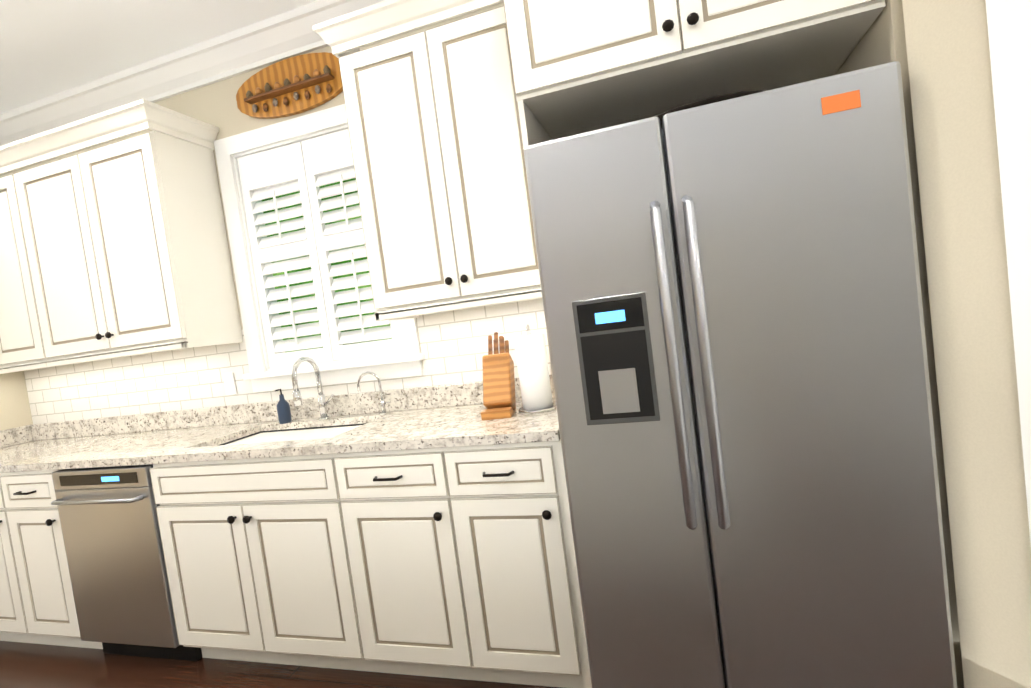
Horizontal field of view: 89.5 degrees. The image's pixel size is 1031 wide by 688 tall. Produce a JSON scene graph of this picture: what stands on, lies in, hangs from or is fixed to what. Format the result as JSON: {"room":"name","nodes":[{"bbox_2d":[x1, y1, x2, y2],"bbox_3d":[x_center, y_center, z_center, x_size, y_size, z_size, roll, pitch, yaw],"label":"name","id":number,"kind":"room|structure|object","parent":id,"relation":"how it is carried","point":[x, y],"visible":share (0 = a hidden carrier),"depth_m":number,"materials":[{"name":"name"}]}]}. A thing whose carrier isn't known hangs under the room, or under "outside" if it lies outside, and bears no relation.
{"room":"kitchen","nodes":[
{"label":"kitchen","id":0,"kind":"room"},
{"bbox_2d":[0,371,32,430],"bbox_3d":[-4.060,0.426,-0.139,0.140,2.774,6.980,-7,3,17],"label":"wall","id":1,"kind":"structure","parent":0,"point":[15,410],"depth_m":3.12,"materials":[{"name":"paint"}]},
{"bbox_2d":[0,424,31,446],"bbox_3d":[-3.035,0.567,2.877,0.022,0.099,0.602,-7,3,17],"label":"backsplash","id":2,"kind":"structure","parent":1,"relation":"attached to","point":[18,434],"depth_m":3.08,"materials":[{"name":"beige stone"}]},
{"bbox_2d":[0,0,317,113],"bbox_3d":[-1.446,-1.320,-1.063,6.030,0.100,7.260,-7,3,17],"label":"ceiling","id":3,"kind":"structure","parent":0,"point":[48,48],"depth_m":2.35,"materials":[{"name":"paint"}]},
{"bbox_2d":[0,2,503,369],"bbox_3d":[-0.258,-0.199,2.411,6.030,2.774,0.140,-7,3,17],"label":"wall","id":4,"kind":"structure","parent":0,"point":[214,104],"depth_m":2.61,"materials":[{"name":"paint"}]},
{"bbox_2d":[0,164,103,371],"bbox_3d":[-2.722,-0.362,2.867,0.826,0.950,0.341,-7,3,17],"label":"upper cabinet","id":5,"kind":"object","parent":4,"relation":"attached to","point":[23,326],"depth_m":2.63,"materials":[{"name":"white wood"}]},
{"bbox_2d":[0,100,242,363],"bbox_3d":[-1.990,-0.497,2.639,0.971,1.050,0.341,-7,3,17],"label":"upper cabinet","id":6,"kind":"object","parent":4,"relation":"attached to","point":[114,250],"depth_m":2.46,"materials":[{"name":"white wood"}]},
{"bbox_2d":[0,0,385,145],"bbox_3d":[-1.431,-1.204,-1.058,5.750,0.135,6.980,-7,3,17],"label":"crown molding","id":7,"kind":"structure","parent":4,"relation":"attached to","point":[272,40],"depth_m":2.57,"materials":[{"name":"white wood"}]},
{"bbox_2d":[24,298,551,423],"bbox_3d":[-1.327,0.116,2.679,3.489,0.400,0.002,-7,3,17],"label":"tile backsplash","id":8,"kind":"structure","parent":4,"relation":"attached to","point":[454,346],"depth_m":2.77,"materials":[{"name":"white tile"}]},
{"bbox_2d":[223,373,236,394],"bbox_3d":[-1.502,0.209,2.729,0.070,0.115,0.007,-7,3,17],"label":"electrical outlet","id":9,"kind":"object","parent":8,"relation":"attached to","point":[229,383],"visible":1,"depth_m":2.73,"materials":[{"name":"white plastic"}]},
{"bbox_2d":[236,52,342,118],"bbox_3d":[-1.064,-1.219,2.446,0.640,0.250,0.066,-7,3,17],"label":"plaque","id":10,"kind":"object","parent":4,"relation":"attached to","point":[294,85],"visible":0.98,"depth_m":2.45,"materials":[{"name":"brown wood"}]},
{"bbox_2d":[32,375,554,438],"bbox_3d":[-1.331,0.354,2.683,3.422,0.099,0.023,-7,3,17],"label":"backsplash","id":11,"kind":"structure","parent":4,"relation":"attached to","point":[449,395],"depth_m":2.65,"materials":[{"name":"beige stone"}]},
{"bbox_2d":[214,104,424,392],"bbox_3d":[-0.958,-0.444,2.569,1.010,1.285,0.190,-7,3,17],"label":"window","id":12,"kind":"structure","parent":4,"relation":"in","point":[407,362],"depth_m":2.58,"materials":[{"name":"white wood"}]},
{"bbox_2d":[237,129,401,367],"bbox_3d":[-0.965,-0.450,2.549,0.772,1.072,0.045,-7,3,17],"label":"shutter panels","id":13,"kind":"object","parent":12,"relation":"attached to","point":[307,168],"visible":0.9,"depth_m":2.55,"materials":[{"name":"white wood"}]},
{"bbox_2d":[328,0,549,315],"bbox_3d":[-0.229,-0.731,2.100,0.754,1.110,0.341,-7,3,17],"label":"upper cabinet","id":14,"kind":"object","parent":4,"relation":"attached to","point":[437,141],"depth_m":1.94,"materials":[{"name":"white wood"}]},
{"bbox_2d":[496,0,885,139],"bbox_3d":[0.502,-1.119,1.693,0.957,0.630,0.641,-7,3,17],"label":"upper cabinet","id":15,"kind":"object","parent":4,"relation":"attached to","point":[572,67],"depth_m":1.48,"materials":[{"name":"white wood"}]},
{"bbox_2d":[0,641,560,687],"bbox_3d":[-1.076,1.506,-0.922,6.030,0.060,7.260,-7,3,17],"label":"floor","id":16,"kind":"structure","parent":0,"point":[27,665],"depth_m":2.16,"materials":[{"name":"brown wood"}]},
{"bbox_2d":[0,471,31,642],"bbox_3d":[-2.398,1.023,2.741,0.504,0.875,0.631,-7,3,17],"label":"base cabinet","id":17,"kind":"object","parent":16,"relation":"on","point":[14,625],"depth_m":2.41,"materials":[{"name":"white wood"}]},
{"bbox_2d":[4,467,79,646],"bbox_3d":[-2.077,0.985,2.644,0.418,0.875,0.631,-7,3,17],"label":"base cabinet","id":18,"kind":"object","parent":16,"relation":"on","point":[32,510],"depth_m":2.34,"materials":[{"name":"white wood"}]},
{"bbox_2d":[48,463,187,660],"bbox_3d":[-1.613,0.932,2.502,0.684,0.875,0.631,-7,3,17],"label":"dishwasher","id":19,"kind":"object","parent":16,"relation":"on","point":[110,519],"depth_m":2.19,"materials":[{"name":"silver metal"}]},
{"bbox_2d":[156,423,379,671],"bbox_3d":[-0.899,0.849,2.285,0.942,0.875,0.631,-7,3,17],"label":"base cabinet","id":20,"kind":"object","parent":16,"relation":"on","point":[267,563],"depth_m":1.98,"materials":[{"name":"white wood"}]},
{"bbox_2d":[0,399,559,470],"bbox_3d":[-1.407,0.444,2.400,3.422,0.032,0.628,-7,3,17],"label":"countertop","id":21,"kind":"structure","parent":20,"relation":"on","point":[425,426],"depth_m":2.14,"materials":[{"name":"beige stone"}]},
{"bbox_2d":[275,389,291,423],"bbox_3d":[-1.129,0.300,2.521,0.060,0.168,0.065,-7,3,17],"label":"soap bottle","id":22,"kind":"object","parent":21,"relation":"on","point":[283,410],"visible":1,"depth_m":2.50,"materials":[{"name":"blue"}]},
{"bbox_2d":[292,357,333,420],"bbox_3d":[-0.923,0.208,2.381,0.105,0.311,0.202,-7,3,17],"label":"faucet","id":23,"kind":"object","parent":21,"relation":"on","point":[296,393],"visible":1,"depth_m":2.43,"materials":[{"name":"silver metal"}]},
{"bbox_2d":[357,372,390,414],"bbox_3d":[-0.646,0.225,2.381,0.147,0.206,0.044,-7,3,17],"label":"filter faucet","id":24,"kind":"object","parent":21,"relation":"on","point":[383,407],"visible":1,"depth_m":2.37,"materials":[{"name":"silver metal"}]},
{"bbox_2d":[481,332,515,419],"bbox_3d":[-0.073,0.113,2.038,0.110,0.314,0.260,-7,3,9],"label":"knife block","id":25,"kind":"object","parent":21,"relation":"on","point":[499,400],"visible":1,"depth_m":2.01,"materials":[{"name":"brown wood"}]},
{"bbox_2d":[514,324,555,413],"bbox_3d":[0.067,0.089,1.985,0.150,0.330,0.150,-7,3,17],"label":"paper towel","id":26,"kind":"object","parent":21,"relation":"on","point":[533,371],"visible":0.96,"depth_m":1.94,"materials":[{"name":"white paper"}]},
{"bbox_2d":[348,443,491,681],"bbox_3d":[-0.306,0.781,2.104,0.554,0.875,0.631,-7,3,17],"label":"base cabinet","id":27,"kind":"object","parent":16,"relation":"on","point":[423,531],"depth_m":1.79,"materials":[{"name":"white wood"}]},
{"bbox_2d":[460,439,591,687],"bbox_3d":[0.059,0.738,1.993,0.463,0.875,0.631,-7,3,17],"label":"base cabinet","id":28,"kind":"object","parent":16,"relation":"on","point":[519,512],"depth_m":1.68,"materials":[{"name":"white wood"}]},
{"bbox_2d":[524,61,956,687],"bbox_3d":[0.653,0.236,1.664,0.910,1.750,0.769,-7,3,17],"label":"refrigerator","id":29,"kind":"object","parent":16,"relation":"on","point":[734,321],"visible":1,"depth_m":1.33,"materials":[{"name":"silver metal"}]},
{"bbox_2d":[654,90,766,127],"bbox_3d":[0.581,-0.645,1.591,0.500,0.040,0.500,-7,3,17],"label":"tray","id":30,"kind":"object","parent":29,"relation":"on","point":[713,99],"visible":0.06,"depth_m":1.36,"materials":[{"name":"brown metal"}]},
{"bbox_2d":[835,0,963,687],"bbox_3d":[1.121,-0.338,1.585,0.100,2.774,0.640,-7,3,17],"label":"panel","id":31,"kind":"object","parent":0,"point":[882,40],"depth_m":1.31,"materials":[{"name":"paint"}]},
{"bbox_2d":[902,0,1030,687],"bbox_3d":[1.228,-0.310,0.741,0.100,2.774,1.115,-9,3,-23],"label":"wall","id":32,"kind":"structure","parent":0,"point":[950,78],"depth_m":1.18,"materials":[{"name":"paint"}]},
{"bbox_2d":[985,0,1030,544],"bbox_3d":[1.250,-0.176,0.714,0.118,2.505,0.860,-9,3,-23],"label":"door frame","id":33,"kind":"structure","parent":32,"relation":"attached to","point":[1009,27],"depth_m":1.06,"materials":[{"name":"white wood"}]},
{"label":"outside","id":34,"kind":"structure","parent":0,"visible":0},
{"bbox_2d":[261,178,391,351],"bbox_3d":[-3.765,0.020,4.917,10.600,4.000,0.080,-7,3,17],"label":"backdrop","id":35,"kind":"structure","parent":34,"point":[336,263],"depth_m":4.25,"materials":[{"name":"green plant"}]}
]}

